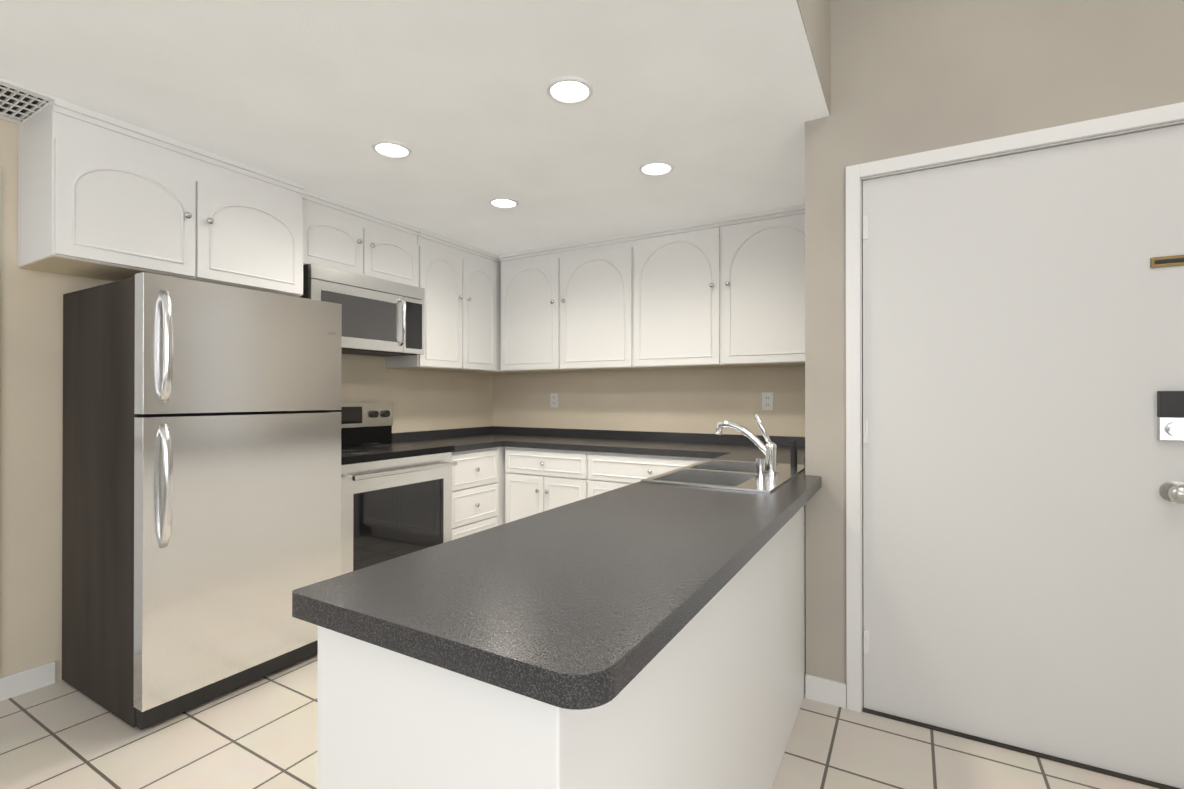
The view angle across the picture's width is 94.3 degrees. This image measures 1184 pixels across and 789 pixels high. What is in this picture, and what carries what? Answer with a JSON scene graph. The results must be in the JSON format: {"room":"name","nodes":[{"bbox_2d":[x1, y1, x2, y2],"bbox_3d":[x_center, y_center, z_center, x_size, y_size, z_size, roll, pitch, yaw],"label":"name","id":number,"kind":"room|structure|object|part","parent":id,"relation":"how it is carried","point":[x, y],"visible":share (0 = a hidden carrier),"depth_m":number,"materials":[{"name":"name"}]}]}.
{"room":"kitchen","nodes":[
{"label":"kitchen","id":0,"kind":"room"},
{"bbox_2d":[0,119,491,681],"bbox_3d":[-2.420,0.056,2.146,0.120,2.300,6.265,0,0,30],"label":"wall","id":1,"kind":"structure","parent":0,"point":[30,441],"depth_m":2.26,"materials":[{"name":"beige paint"}]},
{"bbox_2d":[0,661,54,700],"bbox_3d":[-2.292,1.162,2.229,0.012,0.090,0.166,0,0,30],"label":"baseboard","id":2,"kind":"structure","parent":1,"relation":"attached to","point":[25,681],"depth_m":2.23,"materials":[{"name":"white wood"}]},
{"bbox_2d":[18,97,309,296],"bbox_3d":[-1.898,-0.800,2.525,0.397,0.575,0.960,0,0,30],"label":"upper cabinet","id":3,"kind":"object","parent":1,"relation":"attached to","point":[101,196],"depth_m":2.27,"materials":[{"name":"white wood"}]},
{"bbox_2d":[310,191,421,287],"bbox_3d":[-1.475,-0.887,3.315,0.337,0.396,0.820,0,0,30],"label":"upper cabinet","id":4,"kind":"object","parent":1,"relation":"attached to","point":[343,236],"depth_m":3.23,"materials":[{"name":"white wood"}]},
{"bbox_2d":[301,263,424,356],"bbox_3d":[-1.425,-0.470,3.292,0.444,0.429,0.773,0,0,30],"label":"microwave","id":5,"kind":"object","parent":4,"relation":"attached to","point":[382,318],"visible":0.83,"depth_m":3.20,"materials":[{"name":"metal"}]},
{"bbox_2d":[386,229,497,372],"bbox_3d":[-1.074,-0.632,4.004,0.337,0.900,0.766,0,0,30],"label":"upper cabinet","id":6,"kind":"object","parent":1,"relation":"attached to","point":[460,280],"depth_m":3.89,"materials":[{"name":"white wood"}]},
{"bbox_2d":[482,258,511,373],"bbox_3d":[-0.796,-0.630,4.485,0.337,0.900,0.345,0,0,30],"label":"upper cabinet","id":7,"kind":"object","parent":1,"relation":"attached to","point":[499,372],"depth_m":4.32,"materials":[{"name":"white wood"}]},
{"bbox_2d":[0,0,829,254],"bbox_3d":[-1.192,-1.127,1.439,2.957,0.060,6.265,0,0,30],"label":"ceiling","id":8,"kind":"structure","parent":0,"point":[717,104],"depth_m":2.01,"materials":[{"name":"white paint"}]},
{"bbox_2d":[0,77,65,124],"bbox_3d":[-2.231,-1.086,1.928,0.370,0.014,0.470,0,0,30],"label":"ceiling vent","id":9,"kind":"object","parent":8,"relation":"in","point":[20,104],"visible":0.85,"depth_m":2.03,"materials":[{"name":"white metal"}]},
{"bbox_2d":[372,140,411,158],"bbox_3d":[-0.888,-1.089,2.438,0.168,0.016,0.168,0,0,30],"label":"recessed light","id":10,"kind":"object","parent":8,"relation":"in","point":[392,149],"visible":1,"depth_m":2.44,"materials":[{"name":"white"}]},
{"bbox_2d":[489,197,518,208],"bbox_3d":[-0.499,-1.086,3.109,0.168,0.016,0.168,0,0,30],"label":"recessed light","id":11,"kind":"object","parent":8,"relation":"in","point":[504,202],"visible":1,"depth_m":3.10,"materials":[{"name":"white"}]},
{"bbox_2d":[546,76,592,103],"bbox_3d":[-0.080,-1.091,1.970,0.168,0.016,0.168,0,0,30],"label":"recessed light","id":12,"kind":"object","parent":8,"relation":"in","point":[570,90],"visible":1,"depth_m":1.96,"materials":[{"name":"white"}]},
{"bbox_2d":[639,160,673,175],"bbox_3d":[0.309,-1.088,2.640,0.168,0.016,0.168,0,0,30],"label":"recessed light","id":13,"kind":"object","parent":8,"relation":"in","point":[656,168],"visible":1,"depth_m":2.63,"materials":[{"name":"white"}]},
{"bbox_2d":[0,654,1158,788],"bbox_3d":[-0.378,1.252,0.957,4.840,0.100,6.265,0,0,30],"label":"floor","id":14,"kind":"structure","parent":0,"point":[260,733],"depth_m":1.86,"materials":[{"name":"beige tile"}]},
{"bbox_2d":[62,272,341,729],"bbox_3d":[-1.684,0.390,2.435,0.800,1.635,0.775,0,0,30],"label":"fridge","id":15,"kind":"object","parent":14,"relation":"on","point":[201,506],"visible":0.98,"depth_m":2.14,"materials":[{"name":"metal"}]},
{"bbox_3d":[-1.526,0.088,1.968,0.058,0.925,0.030,0,0,30],"label":"handle","id":16,"kind":"part","parent":15,"relation":"part of","materials":[{"name":"metal"}]},
{"bbox_2d":[330,402,456,574],"bbox_3d":[-1.297,0.630,3.214,0.688,1.160,0.777,0,0,30],"label":"range","id":17,"kind":"object","parent":14,"relation":"on","point":[396,499],"visible":0.56,"depth_m":3.09,"materials":[{"name":"metal"}]},
{"bbox_2d":[452,446,504,539],"bbox_3d":[-0.863,0.792,4.072,0.629,0.843,1.119,0,0,30],"label":"base cabinet","id":18,"kind":"object","parent":14,"relation":"on","point":[478,490],"visible":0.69,"depth_m":3.68,"materials":[{"name":"white wood"}]},
{"bbox_2d":[392,429,499,452],"bbox_3d":[-1.033,0.317,3.800,0.611,0.099,0.480,0,0,30],"label":"countertop","id":19,"kind":"structure","parent":18,"relation":"on","point":[463,440],"depth_m":3.96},
{"bbox_2d":[505,447,588,522],"bbox_3d":[-0.183,0.792,3.976,0.690,0.844,0.602,0,0,30],"label":"base cabinet","id":20,"kind":"object","parent":14,"relation":"on","point":[537,480],"depth_m":3.73,"materials":[{"name":"white wood"}]},
{"bbox_2d":[317,525,784,788],"bbox_3d":[0.076,0.782,1.337,0.476,0.844,1.285,0,0,30],"label":"base cabinet","id":21,"kind":"object","parent":14,"relation":"on","point":[711,695],"depth_m":0.86,"materials":[{"name":"white wood"}]},
{"bbox_2d":[589,452,709,496],"bbox_3d":[0.507,0.790,3.576,0.905,0.844,0.602,0,0,30],"label":"base cabinet","id":22,"kind":"object","parent":14,"relation":"on","point":[607,471],"depth_m":3.42,"materials":[{"name":"white wood"}]},
{"bbox_2d":[448,426,735,454],"bbox_3d":[-0.055,0.317,3.881,2.220,0.099,0.641,0,0,30],"label":"countertop","id":23,"kind":"structure","parent":22,"relation":"on","point":[609,441],"depth_m":3.85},
{"bbox_2d":[785,505,804,528],"bbox_3d":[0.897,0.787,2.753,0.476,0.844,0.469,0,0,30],"label":"base cabinet","id":24,"kind":"object","parent":14,"relation":"on","point":[798,519],"depth_m":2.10,"materials":[{"name":"white wood"}]},
{"bbox_2d":[292,435,821,709],"bbox_3d":[0.542,0.311,2.095,0.565,0.099,3.131,0,0,30],"label":"countertop","id":25,"kind":"structure","parent":24,"relation":"on","point":[601,599],"depth_m":0.91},
{"bbox_2d":[641,459,803,492],"bbox_3d":[0.573,0.407,2.232,0.460,0.185,0.780,0,0,30],"label":"sink","id":26,"kind":"object","parent":25,"relation":"in","point":[726,474],"visible":0.21,"depth_m":2.24,"materials":[{"name":"silver metal"}]},
{"bbox_2d":[790,441,796,466],"bbox_3d":[0.879,0.259,2.391,0.027,0.110,0.028,0,0,30],"label":"soap dispenser","id":27,"kind":"object","parent":26,"relation":"on","point":[793,454],"visible":1,"depth_m":2.38,"materials":[{"name":"black plastic"}]},
{"bbox_2d":[715,413,778,479],"bbox_3d":[0.584,0.194,2.146,0.255,0.240,0.200,0,0,30],"label":"faucet","id":28,"kind":"object","parent":25,"relation":"on","point":[767,465],"visible":1,"depth_m":2.15,"materials":[{"name":"silver metal"}]},
{"bbox_2d":[785,525,805,748],"bbox_3d":[0.581,0.907,2.226,0.458,0.600,0.760,0,0,30],"label":"base cabinet","id":29,"kind":"object","parent":14,"relation":"on","point":[795,589],"depth_m":2.01,"materials":[{"name":"white wood"}]},
{"bbox_2d":[862,703,1179,788],"bbox_3d":[1.452,1.202,1.914,0.909,0.007,0.124,0,0,30],"label":"threshold","id":30,"kind":"object","parent":14,"relation":"on","point":[1042,755],"depth_m":1.85,"materials":[{"name":"metal"}]},
{"bbox_2d":[492,366,804,436],"bbox_3d":[0.415,0.064,4.054,2.870,2.300,0.120,0,0,30],"label":"wall","id":31,"kind":"structure","parent":0,"point":[706,400],"depth_m":3.96,"materials":[{"name":"beige paint"}]},
{"bbox_2d":[550,393,557,407],"bbox_3d":[-0.302,0.048,4.393,0.070,0.115,0.009,0,0,30],"label":"electrical outlet","id":32,"kind":"object","parent":31,"relation":"attached to","point":[553,400],"visible":1,"depth_m":4.39,"materials":[{"name":"white plastic"}]},
{"bbox_2d":[498,204,804,372],"bbox_3d":[0.386,-0.631,3.789,2.394,0.905,0.364,0,0,30],"label":"upper cabinet","id":33,"kind":"object","parent":31,"relation":"attached to","point":[726,292],"visible":0.81,"depth_m":3.57,"materials":[{"name":"white wood"}]},
{"bbox_2d":[762,392,772,409],"bbox_3d":[1.138,0.044,3.558,0.070,0.115,0.009,0,0,30],"label":"electrical outlet","id":34,"kind":"object","parent":31,"relation":"attached to","point":[767,400],"visible":1,"depth_m":3.56,"materials":[{"name":"white plastic"}]},
{"bbox_2d":[796,0,829,114],"bbox_3d":[-0.317,-1.552,0.097,0.100,0.899,4.818,0,0,30],"label":"wall","id":35,"kind":"structure","parent":0,"point":[815,15],"depth_m":1.92,"materials":[{"name":"beige paint"}]},
{"bbox_2d":[805,0,1183,706],"bbox_3d":[1.738,-0.395,1.757,1.975,3.200,0.120,0,0,30],"label":"wall","id":36,"kind":"structure","parent":0,"point":[911,76],"depth_m":2.02,"materials":[{"name":"beige paint"}]},
{"bbox_2d":[805,674,845,707],"bbox_3d":[1.701,1.159,1.696,1.964,0.090,0.012,0,0,30],"label":"baseboard","id":37,"kind":"structure","parent":36,"relation":"attached to","point":[827,691],"depth_m":2.15,"materials":[{"name":"white wood"}]},
{"bbox_2d":[846,102,1183,712],"bbox_3d":[1.449,0.164,1.913,1.017,2.083,0.136,0,0,30],"label":"door frame","id":38,"kind":"structure","parent":36,"relation":"attached to","point":[1145,118],"depth_m":2.09,"materials":[{"name":"white wood"}]},
{"bbox_2d":[863,124,1183,788],"bbox_3d":[1.442,0.188,1.855,0.948,2.018,0.127,0,0,30],"label":"entry door","id":39,"kind":"structure","parent":36,"relation":"in","point":[1023,450],"depth_m":1.85,"materials":[{"name":"white wood"}]}
]}

